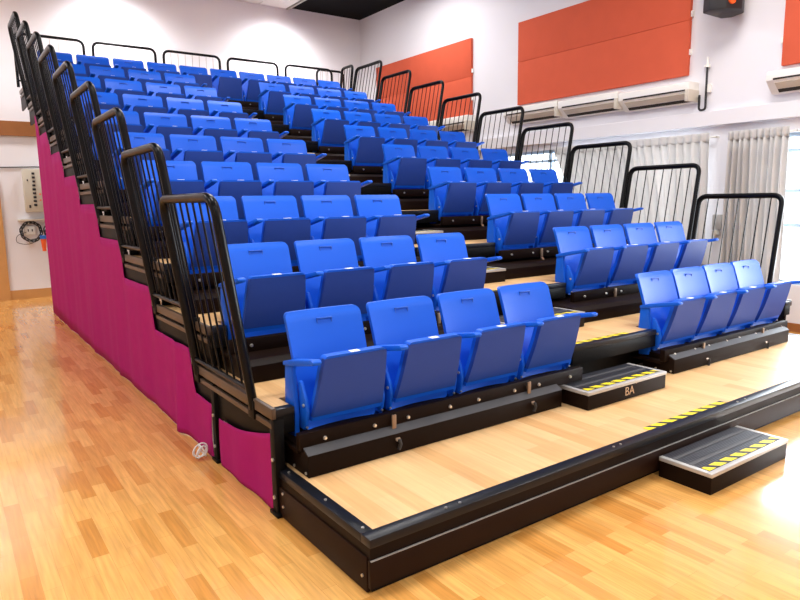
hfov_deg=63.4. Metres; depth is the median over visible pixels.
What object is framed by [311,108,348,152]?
seat
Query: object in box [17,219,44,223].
wall shelf
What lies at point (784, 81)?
air conditioner
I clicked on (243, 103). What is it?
beam
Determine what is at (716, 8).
loudspeaker
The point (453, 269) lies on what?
seat
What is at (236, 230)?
seat
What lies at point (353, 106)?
seat
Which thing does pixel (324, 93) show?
seat
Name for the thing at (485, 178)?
seat
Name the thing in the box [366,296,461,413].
seat
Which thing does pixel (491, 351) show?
seat
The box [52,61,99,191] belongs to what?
rail
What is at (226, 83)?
seat
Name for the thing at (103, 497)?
floor
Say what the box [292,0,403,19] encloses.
ceiling
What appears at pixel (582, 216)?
seat
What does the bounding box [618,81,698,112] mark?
air conditioner
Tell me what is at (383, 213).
seat
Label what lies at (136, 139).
seat
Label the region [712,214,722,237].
wall dispenser
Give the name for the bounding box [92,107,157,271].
rail
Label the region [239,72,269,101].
seat
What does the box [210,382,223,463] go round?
support post
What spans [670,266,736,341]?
seat
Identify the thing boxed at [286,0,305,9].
trim
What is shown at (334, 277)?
seat
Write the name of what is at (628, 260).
seat
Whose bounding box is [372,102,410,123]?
seat
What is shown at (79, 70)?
seat
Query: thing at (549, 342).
seat
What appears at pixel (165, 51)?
rail
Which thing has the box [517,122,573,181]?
rail
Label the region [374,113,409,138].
seat
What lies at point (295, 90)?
seat
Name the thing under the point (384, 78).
rail
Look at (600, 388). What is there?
step
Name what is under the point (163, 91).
seat
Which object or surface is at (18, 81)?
rail
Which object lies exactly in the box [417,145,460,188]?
seat
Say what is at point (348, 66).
rail
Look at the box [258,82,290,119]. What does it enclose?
seat
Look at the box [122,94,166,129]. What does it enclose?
seat
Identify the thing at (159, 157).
rail
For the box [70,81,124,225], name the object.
rail
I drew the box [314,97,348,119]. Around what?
seat
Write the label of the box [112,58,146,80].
seat
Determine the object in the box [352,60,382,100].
rail
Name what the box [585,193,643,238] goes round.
seat
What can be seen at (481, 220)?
beam
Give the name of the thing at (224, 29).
wall
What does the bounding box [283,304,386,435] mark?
seat
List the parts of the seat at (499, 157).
backrest, armrest, underside panel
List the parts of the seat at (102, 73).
backrest, underside panel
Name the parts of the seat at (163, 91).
backrest, underside panel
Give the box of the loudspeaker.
[703,0,744,17]
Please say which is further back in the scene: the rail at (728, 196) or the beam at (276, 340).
the rail at (728, 196)
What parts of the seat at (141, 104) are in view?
armrest, backrest, underside panel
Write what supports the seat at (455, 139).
on the beam at (373, 170)
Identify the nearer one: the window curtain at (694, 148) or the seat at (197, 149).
the seat at (197, 149)
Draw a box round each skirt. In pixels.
[34,116,214,456]
[219,418,272,507]
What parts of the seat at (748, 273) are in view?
backrest, armrest, underside panel, armrest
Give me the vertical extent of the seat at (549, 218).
0.634 m
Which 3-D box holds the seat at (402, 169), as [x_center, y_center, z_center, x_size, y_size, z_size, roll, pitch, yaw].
[0.054,-1.599,7.944,0.542,0.634,0.446,-8,11,-38]
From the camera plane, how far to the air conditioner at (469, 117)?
11.76 m
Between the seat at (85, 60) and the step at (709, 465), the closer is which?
the step at (709, 465)
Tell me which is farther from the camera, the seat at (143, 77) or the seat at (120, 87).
the seat at (143, 77)
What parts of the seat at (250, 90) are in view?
backrest, underside panel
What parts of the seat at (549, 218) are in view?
backrest, armrest, underside panel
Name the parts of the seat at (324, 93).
backrest, underside panel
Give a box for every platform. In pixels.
[19,84,258,110]
[28,97,282,125]
[38,112,311,140]
[50,130,344,159]
[63,152,382,183]
[79,181,428,216]
[98,210,486,258]
[122,239,626,313]
[152,264,703,382]
[192,299,791,477]
[279,333,799,591]
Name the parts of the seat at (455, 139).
backrest, underside panel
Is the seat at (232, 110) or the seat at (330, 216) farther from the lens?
the seat at (232, 110)
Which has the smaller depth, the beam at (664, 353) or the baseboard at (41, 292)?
the beam at (664, 353)
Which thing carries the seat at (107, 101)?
on the beam
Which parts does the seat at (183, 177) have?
armrest, underside panel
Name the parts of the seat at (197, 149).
armrest, backrest, underside panel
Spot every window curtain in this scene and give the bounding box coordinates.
[555,133,719,263]
[720,126,799,283]
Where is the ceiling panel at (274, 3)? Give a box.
[237,0,299,8]
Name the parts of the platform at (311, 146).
frame, nose trim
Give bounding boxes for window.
[507,150,557,168]
[780,132,799,284]
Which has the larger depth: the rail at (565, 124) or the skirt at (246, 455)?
the rail at (565, 124)
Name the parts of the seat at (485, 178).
backrest, armrest, underside panel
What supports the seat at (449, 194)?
on the beam at (481, 220)
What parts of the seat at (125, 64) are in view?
backrest, underside panel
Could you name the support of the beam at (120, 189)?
on the platform at (85, 196)
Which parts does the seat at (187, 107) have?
armrest, backrest, underside panel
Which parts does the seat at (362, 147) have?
armrest, underside panel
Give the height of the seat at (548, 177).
0.634 m
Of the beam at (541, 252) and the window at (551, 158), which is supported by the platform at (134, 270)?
the beam at (541, 252)
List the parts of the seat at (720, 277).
backrest, armrest, underside panel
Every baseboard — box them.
[10,288,51,299]
[787,322,799,332]
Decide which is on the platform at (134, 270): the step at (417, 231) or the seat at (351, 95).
the step at (417, 231)
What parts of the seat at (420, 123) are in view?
backrest, underside panel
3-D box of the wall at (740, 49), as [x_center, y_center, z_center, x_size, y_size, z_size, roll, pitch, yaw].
[4.661,-2.393,7.275,0.200,5.570,18.800,-7,11,-35]
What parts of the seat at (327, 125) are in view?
armrest, underside panel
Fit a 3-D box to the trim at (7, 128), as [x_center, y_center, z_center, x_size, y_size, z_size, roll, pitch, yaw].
[-8.755,-2.595,9.250,8.200,0.240,0.050,-7,11,-35]
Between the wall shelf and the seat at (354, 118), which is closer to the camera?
the seat at (354, 118)
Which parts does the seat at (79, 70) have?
underside panel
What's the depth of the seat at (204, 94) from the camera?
9.14 m
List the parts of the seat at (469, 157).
backrest, armrest, underside panel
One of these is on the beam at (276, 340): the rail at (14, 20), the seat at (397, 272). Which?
the seat at (397, 272)
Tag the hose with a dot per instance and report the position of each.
(708, 87)
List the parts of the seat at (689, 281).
backrest, armrest, underside panel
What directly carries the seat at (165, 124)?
on the beam
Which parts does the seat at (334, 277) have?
armrest, underside panel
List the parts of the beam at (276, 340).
latch lever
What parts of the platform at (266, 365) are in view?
frame, nose trim, riser panel, nose trim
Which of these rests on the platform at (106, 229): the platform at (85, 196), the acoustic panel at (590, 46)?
the platform at (85, 196)
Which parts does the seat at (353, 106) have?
backrest, underside panel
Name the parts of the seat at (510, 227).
armrest, underside panel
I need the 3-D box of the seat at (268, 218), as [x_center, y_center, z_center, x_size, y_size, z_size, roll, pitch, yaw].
[-0.977,-0.507,5.118,0.542,0.634,0.446,-8,11,-38]
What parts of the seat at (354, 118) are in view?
backrest, underside panel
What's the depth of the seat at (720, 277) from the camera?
5.75 m
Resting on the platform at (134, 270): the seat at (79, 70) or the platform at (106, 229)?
the platform at (106, 229)
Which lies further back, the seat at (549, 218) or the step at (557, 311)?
the seat at (549, 218)
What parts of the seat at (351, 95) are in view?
backrest, underside panel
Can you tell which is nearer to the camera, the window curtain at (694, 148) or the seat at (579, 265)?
the seat at (579, 265)
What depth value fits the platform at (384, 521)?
3.33 m
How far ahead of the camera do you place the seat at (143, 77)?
9.54 m
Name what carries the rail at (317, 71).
on the platform at (23, 102)
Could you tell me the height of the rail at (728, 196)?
1.188 m
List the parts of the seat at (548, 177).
backrest, armrest, underside panel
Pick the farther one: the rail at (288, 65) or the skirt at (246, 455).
the rail at (288, 65)
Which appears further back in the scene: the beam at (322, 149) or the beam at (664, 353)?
the beam at (322, 149)
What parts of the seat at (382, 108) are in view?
backrest, underside panel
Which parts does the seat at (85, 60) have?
backrest, underside panel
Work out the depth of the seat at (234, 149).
6.76 m
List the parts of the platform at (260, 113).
frame, nose trim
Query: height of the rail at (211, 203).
1.186 m
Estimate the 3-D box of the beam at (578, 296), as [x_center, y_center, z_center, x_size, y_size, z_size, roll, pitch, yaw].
[2.330,-0.087,6.360,2.130,0.188,0.374,-7,11,-35]
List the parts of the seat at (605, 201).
backrest, armrest, underside panel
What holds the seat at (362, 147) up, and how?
on the beam at (373, 170)
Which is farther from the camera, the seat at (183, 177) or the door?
the door
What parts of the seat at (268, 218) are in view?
armrest, underside panel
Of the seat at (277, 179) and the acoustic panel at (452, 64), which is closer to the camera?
the seat at (277, 179)
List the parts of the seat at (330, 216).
armrest, underside panel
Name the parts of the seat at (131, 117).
backrest, underside panel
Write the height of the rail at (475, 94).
1.188 m
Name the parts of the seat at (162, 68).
backrest, underside panel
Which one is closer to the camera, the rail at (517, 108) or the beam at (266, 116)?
the rail at (517, 108)
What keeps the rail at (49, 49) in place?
attached to the platform at (68, 169)
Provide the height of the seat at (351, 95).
0.634 m
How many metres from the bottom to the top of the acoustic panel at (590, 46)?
1.300 m
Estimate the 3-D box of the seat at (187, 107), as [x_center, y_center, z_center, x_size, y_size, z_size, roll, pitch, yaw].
[-2.667,-2.237,8.150,0.542,0.634,0.446,-8,11,-38]
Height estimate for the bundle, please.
0.087 m
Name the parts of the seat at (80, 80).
underside panel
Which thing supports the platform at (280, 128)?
on the platform at (311, 146)
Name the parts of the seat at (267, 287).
armrest, underside panel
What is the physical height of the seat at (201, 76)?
0.634 m
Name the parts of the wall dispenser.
spout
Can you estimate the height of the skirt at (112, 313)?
2.854 m
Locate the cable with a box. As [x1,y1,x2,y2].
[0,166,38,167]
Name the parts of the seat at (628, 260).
armrest, underside panel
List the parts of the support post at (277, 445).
foot plate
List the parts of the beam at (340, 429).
latch lever, latch lever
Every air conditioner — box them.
[428,115,475,132]
[503,100,563,124]
[558,91,623,118]
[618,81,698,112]
[766,67,799,94]
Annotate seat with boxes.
[37,51,73,63]
[48,62,86,76]
[61,75,102,114]
[75,91,120,135]
[76,54,110,76]
[89,65,126,91]
[91,109,143,159]
[104,78,144,109]
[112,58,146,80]
[112,132,170,188]
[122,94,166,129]
[128,69,164,95]
[140,160,204,225]
[143,112,192,153]
[145,82,184,111]
[147,62,179,82]
[164,73,206,97]
[166,97,208,130]
[169,134,223,181]
[175,196,247,273]
[179,65,211,87]
[184,86,229,109]
[190,115,237,150]
[201,161,261,219]
[207,100,256,128]
[210,68,242,100]
[218,242,305,339]
[220,136,271,179]
[234,118,288,151]
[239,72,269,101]
[241,195,310,265]
[256,163,313,217]
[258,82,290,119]
[266,75,296,91]
[266,138,326,180]
[283,94,317,134]
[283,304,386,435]
[288,85,320,104]
[293,77,321,94]
[294,238,373,320]
[301,195,365,260]
[305,164,372,215]
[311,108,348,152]
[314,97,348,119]
[317,88,347,106]
[318,80,352,96]
[344,91,380,109]
[344,100,376,121]
[344,111,380,136]
[344,125,384,171]
[354,195,429,248]
[359,235,433,301]
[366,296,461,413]
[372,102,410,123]
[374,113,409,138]
[378,127,417,161]
[382,144,426,194]
[403,116,444,138]
[409,129,447,156]
[416,233,501,310]
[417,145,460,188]
[427,167,476,223]
[436,288,525,397]
[439,131,484,157]
[450,147,491,181]
[464,167,511,215]
[481,148,529,181]
[485,194,539,256]
[497,282,597,382]
[498,168,543,210]
[521,193,573,247]
[529,169,581,209]
[553,226,613,294]
[554,193,604,242]
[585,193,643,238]
[590,224,648,286]
[623,223,679,272]
[635,270,705,354]
[654,221,718,268]
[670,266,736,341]
[701,263,765,334]
[730,259,799,327]
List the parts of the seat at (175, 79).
backrest, underside panel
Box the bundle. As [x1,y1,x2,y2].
[192,442,207,458]
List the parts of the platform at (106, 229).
frame, riser panel, nose trim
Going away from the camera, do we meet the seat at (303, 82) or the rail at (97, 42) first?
the rail at (97, 42)
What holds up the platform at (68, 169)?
on the platform at (85, 196)
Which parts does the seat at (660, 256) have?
backrest, armrest, underside panel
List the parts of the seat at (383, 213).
armrest, backrest, underside panel, armrest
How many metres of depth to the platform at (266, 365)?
4.60 m
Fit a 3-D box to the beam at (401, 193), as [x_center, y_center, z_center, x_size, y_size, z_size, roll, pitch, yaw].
[0.744,-1.346,8.412,2.130,0.188,0.374,-7,11,-35]
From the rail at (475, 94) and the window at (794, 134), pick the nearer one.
the window at (794, 134)
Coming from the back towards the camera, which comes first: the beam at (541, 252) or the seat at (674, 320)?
the beam at (541, 252)
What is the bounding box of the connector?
[40,235,46,250]
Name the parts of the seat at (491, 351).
armrest, underside panel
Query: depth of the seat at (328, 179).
6.39 m
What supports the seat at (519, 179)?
on the beam at (481, 220)
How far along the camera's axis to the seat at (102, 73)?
9.24 m
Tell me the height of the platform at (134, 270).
0.330 m
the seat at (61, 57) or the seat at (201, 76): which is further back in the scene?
the seat at (201, 76)
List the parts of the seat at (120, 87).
armrest, backrest, underside panel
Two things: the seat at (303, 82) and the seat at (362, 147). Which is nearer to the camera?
the seat at (362, 147)
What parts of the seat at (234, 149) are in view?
armrest, backrest, underside panel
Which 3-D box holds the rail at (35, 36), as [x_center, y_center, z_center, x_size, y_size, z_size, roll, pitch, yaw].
[-4.278,-2.522,7.788,0.206,1.186,0.979,-7,11,-35]
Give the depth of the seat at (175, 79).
9.83 m
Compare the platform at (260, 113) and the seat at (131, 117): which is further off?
the platform at (260, 113)
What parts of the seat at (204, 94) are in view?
backrest, underside panel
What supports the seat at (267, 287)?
on the beam at (276, 340)
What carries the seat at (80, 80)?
on the beam
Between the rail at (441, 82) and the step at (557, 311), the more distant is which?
the rail at (441, 82)
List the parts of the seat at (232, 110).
armrest, backrest, underside panel, armrest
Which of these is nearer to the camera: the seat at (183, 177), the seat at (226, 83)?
the seat at (183, 177)
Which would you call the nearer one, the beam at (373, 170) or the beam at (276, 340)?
the beam at (276, 340)
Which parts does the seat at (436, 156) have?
armrest, backrest, underside panel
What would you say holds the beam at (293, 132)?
on the platform at (280, 128)
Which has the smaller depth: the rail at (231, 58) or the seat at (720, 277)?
the seat at (720, 277)
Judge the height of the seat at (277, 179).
0.634 m
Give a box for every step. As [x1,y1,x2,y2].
[414,230,442,243]
[485,266,505,283]
[499,307,584,326]
[559,363,666,410]
[659,425,787,494]
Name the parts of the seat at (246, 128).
armrest, backrest, underside panel, armrest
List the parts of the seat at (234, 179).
armrest, backrest, underside panel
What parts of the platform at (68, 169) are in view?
frame, nose trim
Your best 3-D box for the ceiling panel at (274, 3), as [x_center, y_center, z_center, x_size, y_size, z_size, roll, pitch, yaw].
[-6.636,-5.226,8.566,12.580,0.025,2.980,-7,11,-35]
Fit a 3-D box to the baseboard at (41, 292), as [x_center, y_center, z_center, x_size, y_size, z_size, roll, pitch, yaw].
[-6.441,-0.107,11.283,13.800,0.160,0.015,-7,11,-35]
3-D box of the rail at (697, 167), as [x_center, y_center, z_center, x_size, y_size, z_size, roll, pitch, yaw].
[3.027,-0.992,7.623,0.288,1.188,0.979,-7,11,-35]
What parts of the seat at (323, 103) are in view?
backrest, underside panel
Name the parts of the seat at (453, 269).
backrest, armrest, underside panel, armrest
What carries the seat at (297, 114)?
on the beam at (293, 132)
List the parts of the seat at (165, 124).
armrest, backrest, underside panel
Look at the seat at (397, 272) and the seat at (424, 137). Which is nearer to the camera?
the seat at (397, 272)
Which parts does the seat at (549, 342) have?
backrest, armrest, underside panel, armrest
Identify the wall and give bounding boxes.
[0,0,360,290]
[360,0,799,323]
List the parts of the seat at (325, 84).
backrest, underside panel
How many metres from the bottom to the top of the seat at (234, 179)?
0.634 m
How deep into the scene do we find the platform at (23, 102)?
10.32 m
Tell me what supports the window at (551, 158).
in the wall at (740, 49)
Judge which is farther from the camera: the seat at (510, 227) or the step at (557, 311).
the seat at (510, 227)
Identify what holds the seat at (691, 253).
on the beam at (578, 296)
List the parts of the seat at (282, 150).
armrest, backrest, underside panel, armrest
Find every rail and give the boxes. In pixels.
[8,11,36,109]
[14,33,85,86]
[16,20,48,125]
[26,31,62,143]
[38,44,79,165]
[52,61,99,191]
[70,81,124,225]
[92,41,156,65]
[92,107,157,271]
[121,143,199,332]
[159,193,259,419]
[162,50,220,69]
[227,57,278,75]
[284,64,332,80]
[316,70,344,87]
[340,65,353,90]
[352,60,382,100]
[378,69,411,123]
[406,80,443,126]
[437,92,481,141]
[475,106,523,160]
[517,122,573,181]
[566,141,631,207]
[623,163,700,239]
[691,193,784,283]
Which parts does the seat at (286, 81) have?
backrest, underside panel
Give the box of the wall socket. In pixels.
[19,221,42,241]
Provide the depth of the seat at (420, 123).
10.25 m
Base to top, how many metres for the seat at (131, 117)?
0.634 m
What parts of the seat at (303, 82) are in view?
backrest, underside panel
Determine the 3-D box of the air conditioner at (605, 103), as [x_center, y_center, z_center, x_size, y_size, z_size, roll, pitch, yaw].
[2.798,-2.844,9.474,0.245,0.250,1.068,-7,11,-35]
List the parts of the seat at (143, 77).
backrest, underside panel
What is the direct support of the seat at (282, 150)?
on the beam at (120, 189)
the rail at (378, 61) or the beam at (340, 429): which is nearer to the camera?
the beam at (340, 429)
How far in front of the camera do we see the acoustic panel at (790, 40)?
7.27 m
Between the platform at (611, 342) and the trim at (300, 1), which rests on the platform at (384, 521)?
the platform at (611, 342)
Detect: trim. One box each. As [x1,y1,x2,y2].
[0,120,39,136]
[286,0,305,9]
[466,100,799,150]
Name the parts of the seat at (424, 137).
armrest, backrest, underside panel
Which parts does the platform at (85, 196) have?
frame, nose trim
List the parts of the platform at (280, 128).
frame, nose trim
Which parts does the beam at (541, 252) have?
latch lever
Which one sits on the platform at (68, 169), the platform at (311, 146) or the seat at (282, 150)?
the platform at (311, 146)
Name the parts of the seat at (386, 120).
backrest, underside panel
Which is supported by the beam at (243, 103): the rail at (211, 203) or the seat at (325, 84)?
the seat at (325, 84)
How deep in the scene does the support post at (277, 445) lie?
3.27 m
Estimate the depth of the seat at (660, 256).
6.48 m
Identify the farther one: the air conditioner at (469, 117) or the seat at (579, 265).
the air conditioner at (469, 117)
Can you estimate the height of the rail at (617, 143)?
1.188 m
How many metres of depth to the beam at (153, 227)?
5.32 m
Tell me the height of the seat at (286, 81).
0.634 m
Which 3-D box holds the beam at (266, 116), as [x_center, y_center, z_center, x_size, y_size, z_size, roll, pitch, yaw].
[-1.371,-3.024,11.148,2.130,0.188,0.374,-7,11,-35]
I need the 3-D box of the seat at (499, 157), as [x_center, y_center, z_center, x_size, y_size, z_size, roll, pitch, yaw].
[1.411,-1.763,8.883,0.572,0.634,0.458,-7,11,-35]
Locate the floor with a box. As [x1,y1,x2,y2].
[0,297,799,599]
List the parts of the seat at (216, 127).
armrest, backrest, underside panel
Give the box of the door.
[0,200,10,300]
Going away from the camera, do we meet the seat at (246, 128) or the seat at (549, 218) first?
the seat at (549, 218)
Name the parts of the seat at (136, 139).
armrest, backrest, underside panel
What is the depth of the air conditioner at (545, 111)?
10.24 m
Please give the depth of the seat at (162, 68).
10.53 m
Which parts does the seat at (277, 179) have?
armrest, backrest, underside panel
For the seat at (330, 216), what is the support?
on the beam at (418, 259)
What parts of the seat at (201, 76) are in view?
backrest, underside panel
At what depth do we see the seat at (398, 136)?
8.94 m
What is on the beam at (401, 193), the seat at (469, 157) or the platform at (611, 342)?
the seat at (469, 157)
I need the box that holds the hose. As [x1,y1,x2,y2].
[698,57,711,110]
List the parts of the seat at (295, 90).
backrest, underside panel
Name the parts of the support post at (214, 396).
foot plate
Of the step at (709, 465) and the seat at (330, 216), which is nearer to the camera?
the step at (709, 465)
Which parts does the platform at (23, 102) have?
frame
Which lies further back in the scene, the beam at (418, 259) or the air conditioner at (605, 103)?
the air conditioner at (605, 103)
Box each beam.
[120,189,146,201]
[135,226,165,239]
[169,257,420,288]
[217,311,441,357]
[222,99,258,107]
[264,114,282,120]
[284,366,581,453]
[289,129,311,136]
[317,146,344,153]
[348,166,382,174]
[393,189,428,197]
[426,215,489,226]
[485,241,627,261]
[570,283,638,301]
[631,320,787,365]
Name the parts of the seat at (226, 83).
backrest, underside panel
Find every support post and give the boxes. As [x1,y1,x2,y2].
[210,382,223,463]
[269,419,285,518]
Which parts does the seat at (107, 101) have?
backrest, underside panel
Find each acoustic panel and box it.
[376,38,473,120]
[517,0,693,104]
[781,0,799,65]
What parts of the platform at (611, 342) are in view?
frame, nose trim, riser panel, nose trim, frame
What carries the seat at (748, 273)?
on the beam at (664, 353)
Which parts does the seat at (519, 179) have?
backrest, armrest, underside panel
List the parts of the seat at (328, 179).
armrest, backrest, underside panel, armrest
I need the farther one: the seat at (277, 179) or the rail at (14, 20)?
the rail at (14, 20)
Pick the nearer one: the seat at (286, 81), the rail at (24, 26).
the rail at (24, 26)
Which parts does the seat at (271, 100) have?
armrest, backrest, underside panel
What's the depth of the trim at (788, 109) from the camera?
8.56 m
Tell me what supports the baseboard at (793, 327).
attached to the wall at (740, 49)
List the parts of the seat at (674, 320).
backrest, armrest, underside panel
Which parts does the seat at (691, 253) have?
backrest, armrest, underside panel, armrest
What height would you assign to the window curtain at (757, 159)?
2.240 m
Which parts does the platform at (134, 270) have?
frame, riser panel, nose trim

